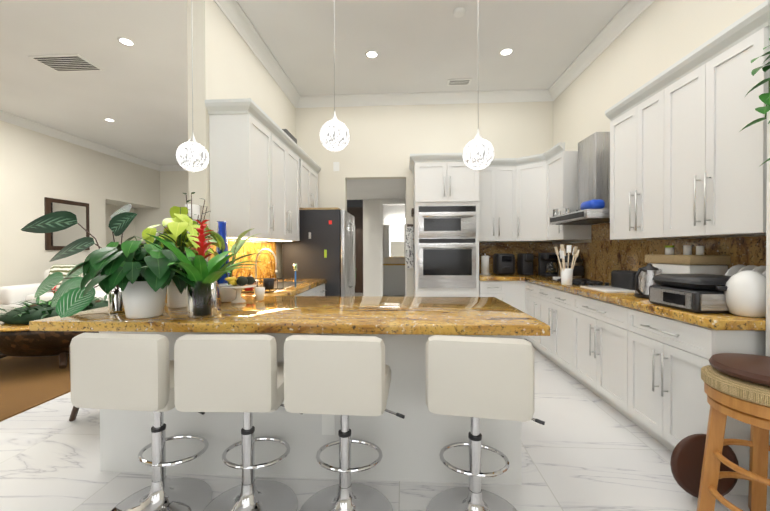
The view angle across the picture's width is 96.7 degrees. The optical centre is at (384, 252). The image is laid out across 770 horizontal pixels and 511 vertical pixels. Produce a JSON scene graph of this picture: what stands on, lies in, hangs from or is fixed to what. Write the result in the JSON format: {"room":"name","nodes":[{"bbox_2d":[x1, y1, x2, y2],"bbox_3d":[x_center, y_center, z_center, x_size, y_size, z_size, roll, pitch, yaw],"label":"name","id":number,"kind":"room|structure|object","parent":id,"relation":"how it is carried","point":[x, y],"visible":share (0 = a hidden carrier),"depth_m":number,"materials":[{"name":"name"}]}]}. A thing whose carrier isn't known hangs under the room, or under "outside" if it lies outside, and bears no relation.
{"room":"kitchen","nodes":[
{"label":"kitchen","id":0,"kind":"room"},
{"bbox_2d":[0,120,159,286],"bbox_3d":[-6.981,-0.521,3.464,0.900,3.590,12.360,0,0,3],"label":"wall","id":1,"kind":"structure","parent":0,"point":[36,168],"depth_m":6.50,"materials":[{"name":"paint"}]},
{"bbox_2d":[44,197,89,249],"bbox_3d":[-6.329,-0.540,6.844,0.038,0.990,0.880,0,0,3],"label":"picture","id":2,"kind":"object","parent":1,"relation":"attached to","point":[60,240],"visible":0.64,"depth_m":6.79,"materials":[{"name":"brown wood"}]},
{"bbox_2d":[0,110,159,170],"bbox_3d":[-6.484,-2.252,3.348,0.115,0.130,12.210,0,0,3],"label":"crown molding","id":3,"kind":"structure","parent":1,"relation":"attached to","point":[4,116],"depth_m":6.82,"materials":[{"name":"white"}]},
{"bbox_2d":[134,171,188,251],"bbox_3d":[-5.044,-0.576,9.473,4.120,3.590,0.150,0,0,3],"label":"wall","id":4,"kind":"structure","parent":0,"point":[174,186],"depth_m":9.45,"materials":[{"name":"paint"}]},
{"bbox_2d":[160,165,187,170],"bbox_3d":[-4.548,-2.306,9.300,3.100,0.130,0.115,0,0,3],"label":"crown molding","id":5,"kind":"structure","parent":4,"relation":"attached to","point":[168,167],"depth_m":9.36,"materials":[{"name":"white"}]},
{"bbox_2d":[187,0,295,277],"bbox_3d":[-1.512,-0.545,4.079,0.155,3.590,2.404,0,0,3],"label":"wall","id":6,"kind":"structure","parent":0,"point":[227,63],"depth_m":3.03,"materials":[{"name":"paint"}]},
{"bbox_2d":[185,204,199,232],"bbox_3d":[-1.582,-0.265,2.821,0.102,0.250,0.115,0,0,3],"label":"roll","id":7,"kind":"object","parent":6,"relation":"attached to","point":[196,209],"visible":0.33,"depth_m":2.78,"materials":[{"name":"white paper"}]},
{"bbox_2d":[209,237,275,280],"bbox_3d":[-1.444,0.101,3.636,0.020,0.475,1.499,0,0,3],"label":"backsplash","id":8,"kind":"structure","parent":6,"relation":"attached to","point":[265,268],"depth_m":3.74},
{"bbox_2d":[214,0,299,103],"bbox_3d":[-1.387,-2.275,3.992,0.115,0.130,2.274,0,0,3],"label":"crown molding","id":9,"kind":"structure","parent":6,"relation":"attached to","point":[231,9],"depth_m":3.73,"materials":[{"name":"white wood"}]},
{"bbox_2d":[205,98,320,241],"bbox_3d":[-1.238,-0.707,4.042,0.392,1.147,2.405,0,0,3],"label":"upper cabinet","id":10,"kind":"object","parent":6,"relation":"attached to","point":[265,168],"visible":0.94,"depth_m":3.02,"materials":[{"name":"white wood"}]},
{"bbox_2d":[282,129,296,143],"bbox_3d":[-1.254,-1.370,4.220,0.220,0.165,0.400,0,0,3],"label":"air vent","id":11,"kind":"object","parent":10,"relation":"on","point":[290,135],"visible":0.23,"depth_m":4.16,"materials":[{"name":"grey metal"}]},
{"bbox_2d":[241,277,324,296],"bbox_3d":[-1.121,0.363,3.541,0.672,0.050,1.659,0,0,3],"label":"countertop","id":12,"kind":"structure","parent":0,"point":[288,284],"depth_m":3.41,"materials":[{"name":"brown stone"}]},
{"bbox_2d":[241,278,282,292],"bbox_3d":[-1.100,0.283,2.994,0.316,0.104,0.326,0,0,3],"label":"dish rack","id":13,"kind":"object","parent":12,"relation":"on","point":[268,283],"visible":0.75,"depth_m":2.98,"materials":[{"name":"metal"}]},
{"bbox_2d":[251,248,296,287],"bbox_3d":[-1.112,0.148,3.448,0.552,0.379,0.308,0,0,3],"label":"faucet","id":14,"kind":"object","parent":12,"relation":"on","point":[276,270],"visible":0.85,"depth_m":3.57,"materials":[{"name":"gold metal"}]},
{"bbox_2d":[0,0,627,165],"bbox_3d":[-2.280,-2.387,4.017,11.200,0.100,14.000,0,0,3],"label":"ceiling","id":15,"kind":"structure","parent":0,"point":[138,92],"depth_m":3.98,"materials":[{"name":"paint"}]},
{"bbox_2d":[28,54,103,71],"bbox_3d":[-3.911,-2.325,4.215,0.620,0.015,0.360,0,0,3],"label":"ceiling vent","id":16,"kind":"object","parent":15,"relation":"in","point":[68,63],"visible":1,"depth_m":4.18,"materials":[{"name":"white metal"}]},
{"bbox_2d":[104,118,115,121],"bbox_3d":[-4.873,-2.341,6.060,0.168,0.006,0.168,0,0,3],"label":"recessed light","id":17,"kind":"object","parent":15,"relation":"in","point":[109,120],"visible":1,"depth_m":6.07,"materials":[{"name":"white"}]},
{"bbox_2d":[117,37,135,45],"bbox_3d":[-2.863,-2.330,3.788,0.168,0.006,0.168,0,0,3],"label":"recessed light","id":18,"kind":"object","parent":15,"relation":"in","point":[125,41],"visible":1,"depth_m":3.78,"materials":[{"name":"white"}]},
{"bbox_2d":[176,0,208,171],"bbox_3d":[-1.319,-1.440,2.340,0.200,1.770,0.200,0,0,3],"label":"pendant light","id":19,"kind":"object","parent":15,"relation":"hanging from","point":[192,154],"visible":1,"depth_m":2.29,"materials":[{"name":"grey glass"}]},
{"bbox_2d":[320,25,349,150],"bbox_3d":[-0.340,-1.504,2.287,0.200,1.648,0.200,0,0,3],"label":"pendant light","id":20,"kind":"object","parent":15,"relation":"hanging from","point":[334,134],"visible":1,"depth_m":2.23,"materials":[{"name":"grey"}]},
{"bbox_2d":[365,50,378,58],"bbox_3d":[-0.155,-2.342,4.053,0.168,0.006,0.168,0,0,3],"label":"recessed light","id":21,"kind":"object","parent":15,"relation":"in","point":[370,54],"visible":1,"depth_m":4.05,"materials":[{"name":"white"}]},
{"bbox_2d":[447,78,471,85],"bbox_3d":[1.023,-2.346,4.720,0.320,0.015,0.170,0,0,3],"label":"ceiling vent","id":22,"kind":"object","parent":15,"relation":"in","point":[454,82],"visible":1,"depth_m":4.71,"materials":[{"name":"white metal"}]},
{"bbox_2d":[453,7,465,17],"bbox_3d":[0.721,-2.324,3.325,0.120,0.034,0.120,0,0,3],"label":"smoke detector","id":23,"kind":"object","parent":15,"relation":"attached to","point":[458,12],"visible":0.98,"depth_m":3.30,"materials":[{"name":"white plastic"}]},
{"bbox_2d":[463,86,493,169],"bbox_3d":[0.608,-1.437,2.236,0.200,1.788,0.200,0,0,3],"label":"pendant light","id":24,"kind":"object","parent":15,"relation":"hanging from","point":[478,152],"visible":1,"depth_m":2.18,"materials":[{"name":"grey glass"}]},
{"bbox_2d":[499,48,513,55],"bbox_3d":[1.421,-2.347,4.008,0.168,0.006,0.168,0,0,3],"label":"recessed light","id":25,"kind":"object","parent":15,"relation":"in","point":[505,51],"visible":1,"depth_m":4.00,"materials":[{"name":"white"}]},
{"bbox_2d":[347,179,405,296],"bbox_3d":[-0.802,-0.135,8.082,4.100,2.700,5.360,0,0,3],"label":"wall","id":26,"kind":"structure","parent":0,"point":[371,193],"depth_m":8.23,"materials":[{"name":"paint"}]},
{"bbox_2d":[333,162,404,296],"bbox_3d":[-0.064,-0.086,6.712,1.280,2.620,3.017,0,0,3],"label":"door frame","id":27,"kind":"structure","parent":26,"relation":"attached to","point":[335,166],"depth_m":8.20,"materials":[{"name":"white wood"}]},
{"bbox_2d":[384,219,404,256],"bbox_3d":[0.455,-0.420,10.043,1.000,1.130,0.098,0,0,3],"label":"wall mirror","id":28,"kind":"object","parent":26,"relation":"attached to","point":[394,240],"visible":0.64,"depth_m":10.09,"materials":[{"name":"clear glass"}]},
{"bbox_2d":[0,293,769,510],"bbox_3d":[-2.267,1.278,4.046,11.200,0.050,14.000,0,0,3],"label":"floor","id":29,"kind":"structure","parent":0,"point":[584,448],"depth_m":1.98,"materials":[{"name":"stone"}]},
{"bbox_2d":[0,354,70,421],"bbox_3d":[-4.617,1.256,3.922,3.620,0.012,5.100,0,0,3],"label":"jute rug","id":30,"kind":"object","parent":29,"relation":"on","point":[27,383],"depth_m":3.29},
{"bbox_2d":[0,321,98,368],"bbox_3d":[-3.818,0.993,4.077,1.410,0.471,1.410,0,0,3],"label":"coffee table","id":31,"kind":"object","parent":30,"relation":"on","point":[20,341],"visible":0.33,"depth_m":3.52,"materials":[{"name":"wood"}]},
{"bbox_2d":[0,283,107,324],"bbox_3d":[-3.757,0.555,4.079,1.206,0.401,1.270,0,0,3],"label":"arrangement","id":32,"kind":"object","parent":31,"relation":"on","point":[26,314],"visible":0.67,"depth_m":3.70,"materials":[{"name":"green plant"}]},
{"bbox_2d":[0,269,107,312],"bbox_3d":[-4.832,0.764,5.817,2.610,0.940,0.970,0,0,3],"label":"sofa","id":33,"kind":"object","parent":30,"relation":"on","point":[15,294],"visible":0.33,"depth_m":5.48,"materials":[{"name":"white fabric"}]},
{"bbox_2d":[48,264,82,289],"bbox_3d":[-5.524,0.426,5.911,0.540,0.436,0.254,0,0,3],"label":"sofa pillow","id":34,"kind":"object","parent":33,"relation":"on","point":[64,269],"visible":0.38,"depth_m":5.88,"materials":[{"name":"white fabric"}]},
{"bbox_2d":[69,345,78,420],"bbox_3d":[-2.210,0.966,2.708,0.430,0.605,0.430,0,0,3],"label":"chair","id":35,"kind":"object","parent":29,"relation":"on","point":[74,413],"visible":0.04,"depth_m":2.57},
{"bbox_2d":[70,332,211,510],"bbox_3d":[-1.083,0.807,1.666,0.521,0.922,0.495,0,0,6],"label":"bar stool","id":36,"kind":"object","parent":29,"relation":"on","point":[122,371],"visible":0.94,"depth_m":1.43,"materials":[{"name":"white leather"}]},
{"bbox_2d":[174,334,302,510],"bbox_3d":[-0.635,0.805,1.644,0.521,0.922,0.494,0,0,1],"label":"bar stool","id":37,"kind":"object","parent":29,"relation":"on","point":[244,373],"visible":0.96,"depth_m":1.40,"materials":[{"name":"white leather"}]},
{"bbox_2d":[100,281,521,484],"bbox_3d":[-0.391,0.821,3.117,2.390,0.865,2.424,0,0,3],"label":"kitchen island","id":38,"kind":"object","parent":29,"relation":"on","point":[415,440],"depth_m":1.90,"materials":[{"name":"paint"}]},
{"bbox_2d":[29,297,549,336],"bbox_3d":[-0.498,0.371,2.182,2.620,0.050,0.988,0,0,3],"label":"island countertop","id":39,"kind":"structure","parent":38,"relation":"on","point":[351,316],"depth_m":1.80,"materials":[{"name":"brown stone"}]},
{"bbox_2d":[21,204,161,317],"bbox_3d":[-1.688,0.018,2.020,0.892,0.666,0.543,0,0,3],"label":"potted plant","id":40,"kind":"object","parent":39,"relation":"on","point":[68,299],"visible":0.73,"depth_m":1.98,"materials":[{"name":"green plant"}]},
{"bbox_2d":[68,234,207,318],"bbox_3d":[-1.312,0.123,1.878,0.634,0.455,0.674,0,0,3],"label":"potted plant","id":41,"kind":"object","parent":39,"relation":"on","point":[109,267],"visible":0.94,"depth_m":1.74,"materials":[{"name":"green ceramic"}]},
{"bbox_2d":[164,227,198,302],"bbox_3d":[-1.429,0.072,2.434,0.230,0.550,0.210,0,0,3],"label":"potted plant","id":42,"kind":"object","parent":39,"relation":"on","point":[177,247],"visible":0.02,"depth_m":2.35,"materials":[{"name":"brown plant"}]},
{"bbox_2d":[140,206,224,307],"bbox_3d":[-1.348,0.023,2.232,0.541,0.650,0.575,0,0,3],"label":"potted plant","id":43,"kind":"object","parent":39,"relation":"on","point":[179,223],"visible":0.4,"depth_m":2.15,"materials":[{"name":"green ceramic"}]},
{"bbox_2d":[183,192,210,223],"bbox_3d":[-1.458,-0.052,2.612,0.168,0.796,0.244,0,0,3],"label":"branches","id":44,"kind":"object","parent":39,"relation":"on","point":[205,213],"visible":0.25,"depth_m":2.62,"materials":[{"name":"brown wood"}]},
{"bbox_2d":[136,219,269,318],"bbox_3d":[-1.002,0.085,1.876,0.740,0.529,0.704,0,0,3],"label":"potted plant","id":45,"kind":"object","parent":39,"relation":"on","point":[202,276],"visible":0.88,"depth_m":1.82,"materials":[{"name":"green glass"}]},
{"bbox_2d":[216,221,229,297],"bbox_3d":[-1.246,0.054,2.619,0.110,0.580,0.110,0,0,3],"label":"bottle","id":46,"kind":"object","parent":39,"relation":"on","point":[221,229],"visible":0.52,"depth_m":2.59,"materials":[{"name":"blue glass"}]},
{"bbox_2d":[193,223,261,301],"bbox_3d":[-1.154,0.072,2.476,0.471,0.548,0.465,0,0,3],"label":"potted plant","id":47,"kind":"object","parent":39,"relation":"on","point":[227,295],"visible":0.79,"depth_m":2.41,"materials":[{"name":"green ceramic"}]},
{"bbox_2d":[220,276,264,303],"bbox_3d":[-1.003,0.256,2.386,0.253,0.179,0.274,0,0,3],"label":"cake stand","id":48,"kind":"object","parent":39,"relation":"on","point":[242,282],"visible":1,"depth_m":2.35,"materials":[{"name":"white ceramic"}]},
{"bbox_2d":[282,207,354,295],"bbox_3d":[-0.857,0.334,4.795,0.881,1.815,0.876,0,0,3],"label":"fridge","id":49,"kind":"object","parent":29,"relation":"on","point":[323,246],"visible":0.62,"depth_m":4.36,"materials":[{"name":"grey metal"}]},
{"bbox_2d":[284,335,404,510],"bbox_3d":[-0.164,0.804,1.617,0.521,0.922,0.494,0,0,5],"label":"bar stool","id":50,"kind":"object","parent":29,"relation":"on","point":[344,377],"visible":1,"depth_m":1.38,"materials":[{"name":"white leather"}]},
{"bbox_2d":[355,229,362,292],"bbox_3d":[-1.002,0.248,10.379,0.950,1.900,0.400,0,0,3],"label":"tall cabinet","id":51,"kind":"object","parent":29,"relation":"on","point":[359,259],"depth_m":10.17,"materials":[{"name":"brown wood"}]},
{"bbox_2d":[383,267,404,294],"bbox_3d":[0.446,0.777,9.819,1.400,0.840,0.530,0,0,3],"label":"bathroom vanity","id":52,"kind":"object","parent":29,"relation":"on","point":[393,278],"depth_m":9.56,"materials":[{"name":"white wood"}]},
{"bbox_2d":[383,263,404,266],"bbox_3d":[0.444,0.337,9.806,1.440,0.040,0.570,0,0,3],"label":"countertop","id":53,"kind":"structure","parent":52,"relation":"on","point":[384,264],"depth_m":9.56,"materials":[{"name":"brown stone"}]},
{"bbox_2d":[409,153,478,296],"bbox_3d":[0.834,-0.030,4.796,0.970,2.532,0.720,0,0,3],"label":"tall cabinet","id":54,"kind":"object","parent":29,"relation":"on","point":[446,223],"visible":0.75,"depth_m":4.50,"materials":[{"name":"white wood"}]},
{"bbox_2d":[406,224,413,267],"bbox_3d":[0.368,-0.095,5.118,0.115,0.660,0.128,0,0,3],"label":"dish towel","id":55,"kind":"object","parent":54,"relation":"hanging from","point":[409,248],"depth_m":5.06,"materials":[{"name":"grey fabric"}]},
{"bbox_2d":[479,242,486,278],"bbox_3d":[1.856,0.086,4.566,1.207,0.466,1.072,0,0,3],"label":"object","id":56,"kind":"object","parent":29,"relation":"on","point":[482,245],"depth_m":5.10,"materials":[{"name":"brown"}]},
{"bbox_2d":[480,254,490,274],"bbox_3d":[1.436,0.167,4.909,0.150,0.300,0.150,0,0,3],"label":"paper towel holder","id":57,"kind":"object","parent":56,"relation":"on","point":[485,265],"depth_m":4.86,"materials":[{"name":"white paper"}]},
{"bbox_2d":[493,253,514,274],"bbox_3d":[1.698,0.166,4.880,0.255,0.300,0.310,0,0,3],"label":"toaster","id":58,"kind":"object","parent":56,"relation":"on","point":[503,263],"depth_m":4.76,"materials":[{"name":"grey plastic"}]},
{"bbox_2d":[517,253,533,274],"bbox_3d":[2.006,0.165,4.878,0.150,0.300,0.300,0,0,3],"label":"coffee maker","id":59,"kind":"object","parent":56,"relation":"on","point":[525,263],"depth_m":4.78,"materials":[{"name":"grey plastic"}]},
{"bbox_2d":[538,253,559,276],"bbox_3d":[2.209,0.162,4.564,0.230,0.310,0.265,0,0,3],"label":"coffee maker","id":60,"kind":"object","parent":56,"relation":"on","point":[547,265],"depth_m":4.50,"materials":[{"name":"grey plastic"}]},
{"bbox_2d":[426,335,544,510],"bbox_3d":[0.445,0.802,1.581,0.521,0.922,0.494,0,0,11],"label":"bar stool","id":61,"kind":"object","parent":29,"relation":"on","point":[475,379],"visible":1,"depth_m":1.36,"materials":[{"name":"white leather"}]},
{"bbox_2d":[487,242,510,290],"bbox_3d":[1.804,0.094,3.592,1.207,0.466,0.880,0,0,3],"label":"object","id":62,"kind":"object","parent":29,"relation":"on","point":[493,248],"depth_m":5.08,"materials":[{"name":"brown"}]},
{"bbox_2d":[554,244,579,284],"bbox_3d":[1.825,0.123,3.457,0.243,0.408,0.232,0,0,3],"label":"utensil holder","id":63,"kind":"object","parent":62,"relation":"on","point":[567,276],"depth_m":3.41,"materials":[{"name":"white ceramic"}]},
{"bbox_2d":[580,286,634,292],"bbox_3d":[2.010,0.321,2.996,0.380,0.018,0.420,0,0,3],"label":"cooktop","id":64,"kind":"object","parent":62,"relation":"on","point":[607,289],"depth_m":2.89,"materials":[{"name":"white ceramic"}]},
{"bbox_2d":[479,279,765,494],"bbox_3d":[1.798,0.811,3.441,1.207,0.866,3.337,0,0,3],"label":"base cabinet","id":65,"kind":"object","parent":29,"relation":"on","point":[640,362],"depth_m":2.25,"materials":[{"name":"white wood"}]},
{"bbox_2d":[483,227,765,330],"bbox_3d":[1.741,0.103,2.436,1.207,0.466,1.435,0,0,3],"label":"countertop","id":66,"kind":"structure","parent":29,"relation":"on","point":[601,256],"depth_m":3.05,"materials":[{"name":"brown stone"}]},
{"bbox_2d":[611,270,636,289],"bbox_3d":[2.144,0.246,2.983,0.170,0.167,0.310,0,0,3],"label":"toaster","id":67,"kind":"object","parent":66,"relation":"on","point":[624,279],"depth_m":2.96,"materials":[{"name":"grey plastic"}]},
{"bbox_2d":[634,264,661,298],"bbox_3d":[1.944,0.208,2.528,0.269,0.252,0.184,0,0,3],"label":"kettle","id":68,"kind":"object","parent":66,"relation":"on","point":[644,276],"depth_m":2.48,"materials":[{"name":"grey metal"}]},
{"bbox_2d":[645,245,730,274],"bbox_3d":[2.196,0.141,2.514,0.265,0.385,0.440,0,0,3],"label":"tray","id":69,"kind":"object","parent":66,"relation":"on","point":[686,262],"depth_m":2.35,"materials":[{"name":"wood"},{"name":"white ceramic"},{"name":"green leaf"}]},
{"bbox_2d":[649,274,730,313],"bbox_3d":[1.904,0.238,2.060,0.370,0.200,0.400,0,0,3],"label":"grill","id":70,"kind":"object","parent":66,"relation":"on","point":[698,293],"depth_m":1.95,"materials":[{"name":"grey metal"}]},
{"bbox_2d":[723,270,765,317],"bbox_3d":[1.952,0.217,1.837,0.196,0.245,0.196,0,0,3],"label":"vase","id":71,"kind":"object","parent":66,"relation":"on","point":[745,294],"depth_m":1.79,"materials":[{"name":"white ceramic"}]},
{"bbox_2d":[725,265,765,275],"bbox_3d":[2.199,0.207,1.959,0.190,0.261,0.470,0,0,3],"label":"plates","id":72,"kind":"object","parent":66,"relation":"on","point":[733,270],"depth_m":2.06,"materials":[{"name":"white ceramic"}]},
{"bbox_2d":[670,433,738,497],"bbox_3d":[1.635,1.094,1.754,0.320,0.321,0.049,0,0,3],"label":"tray","id":73,"kind":"object","parent":29,"relation":"on","point":[686,462],"visible":0.65,"depth_m":1.74,"materials":[{"name":"brown wood"}]},
{"bbox_2d":[696,353,769,510],"bbox_3d":[1.674,0.870,1.482,0.454,0.780,0.454,0,0,-9],"label":"stool","id":74,"kind":"object","parent":29,"relation":"on","point":[736,386],"visible":1,"depth_m":1.55,"materials":[{"name":"orange wood"}]},
{"bbox_2d":[766,110,769,506],"bbox_3d":[2.089,0.272,1.457,0.409,1.972,0.475,0,0,3],"label":"shelf unit","id":75,"kind":"object","parent":29,"relation":"on","point":[768,263],"visible":0.5,"depth_m":1.69,"materials":[{"name":"white wood"}]},
{"bbox_2d":[741,38,769,166],"bbox_3d":[1.957,-0.757,1.504,0.471,0.722,0.349,0,0,3],"label":"potted plant","id":76,"kind":"object","parent":75,"relation":"on","point":[764,98],"visible":1,"depth_m":1.62,"materials":[{"name":"green plant"}]},
{"bbox_2d":[296,101,552,296],"bbox_3d":[0.561,-0.562,5.245,4.170,3.590,0.150,0,0,3],"label":"wall","id":77,"kind":"structure","parent":0,"point":[385,142],"depth_m":5.18,"materials":[{"name":"paint"}]},
{"bbox_2d":[293,89,547,107],"bbox_3d":[0.486,-2.290,5.103,3.735,0.130,0.115,0,0,3],"label":"crown molding","id":78,"kind":"structure","parent":77,"relation":"attached to","point":[532,95],"depth_m":5.09,"materials":[{"name":"white wood"}]},
{"bbox_2d":[479,142,591,241],"bbox_3d":[1.854,-0.726,4.567,1.207,1.140,1.057,0,0,3],"label":"upper cabinet","id":79,"kind":"object","parent":77,"relation":"attached to","point":[518,197],"depth_m":4.64,"materials":[{"name":"white wood"}]},
{"bbox_2d":[553,255,583,278],"bbox_3d":[2.206,0.177,4.184,0.405,0.285,0.335,0,0,3],"label":"coffee maker","id":80,"kind":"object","parent":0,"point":[578,270],"depth_m":4.09,"materials":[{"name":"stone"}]},
{"bbox_2d":[553,0,765,243],"bbox_3d":[2.345,-0.534,0.998,0.150,3.590,8.440,0,0,3],"label":"wall","id":81,"kind":"structure","parent":0,"point":[653,39],"depth_m":3.24,"materials":[{"name":"paint"}]},
{"bbox_2d":[549,132,609,224],"bbox_3d":[2.155,-0.769,3.596,0.502,0.900,0.832,0,0,3],"label":"range hood","id":82,"kind":"object","parent":81,"relation":"attached to","point":[593,165],"visible":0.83,"depth_m":3.47,"materials":[{"name":"silver metal"}]},
{"bbox_2d":[553,199,604,215],"bbox_3d":[2.061,-0.461,3.613,0.240,0.096,0.770,0,0,3],"label":"bag","id":83,"kind":"object","parent":82,"relation":"on","point":[595,204],"visible":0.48,"depth_m":3.32,"materials":[{"name":"blue plastic"}]},
{"bbox_2d":[544,0,654,100],"bbox_3d":[2.202,-2.263,0.917,0.115,0.130,8.290,0,0,3],"label":"crown molding","id":84,"kind":"structure","parent":81,"relation":"attached to","point":[626,16],"depth_m":3.71,"materials":[{"name":"white wood"}]},
{"bbox_2d":[605,0,769,239],"bbox_3d":[2.153,-0.695,2.411,0.377,1.170,1.398,0,0,3],"label":"upper cabinet","id":85,"kind":"object","parent":81,"relation":"attached to","point":[688,157],"depth_m":2.17,"materials":[{"name":"white wood"}]}
]}

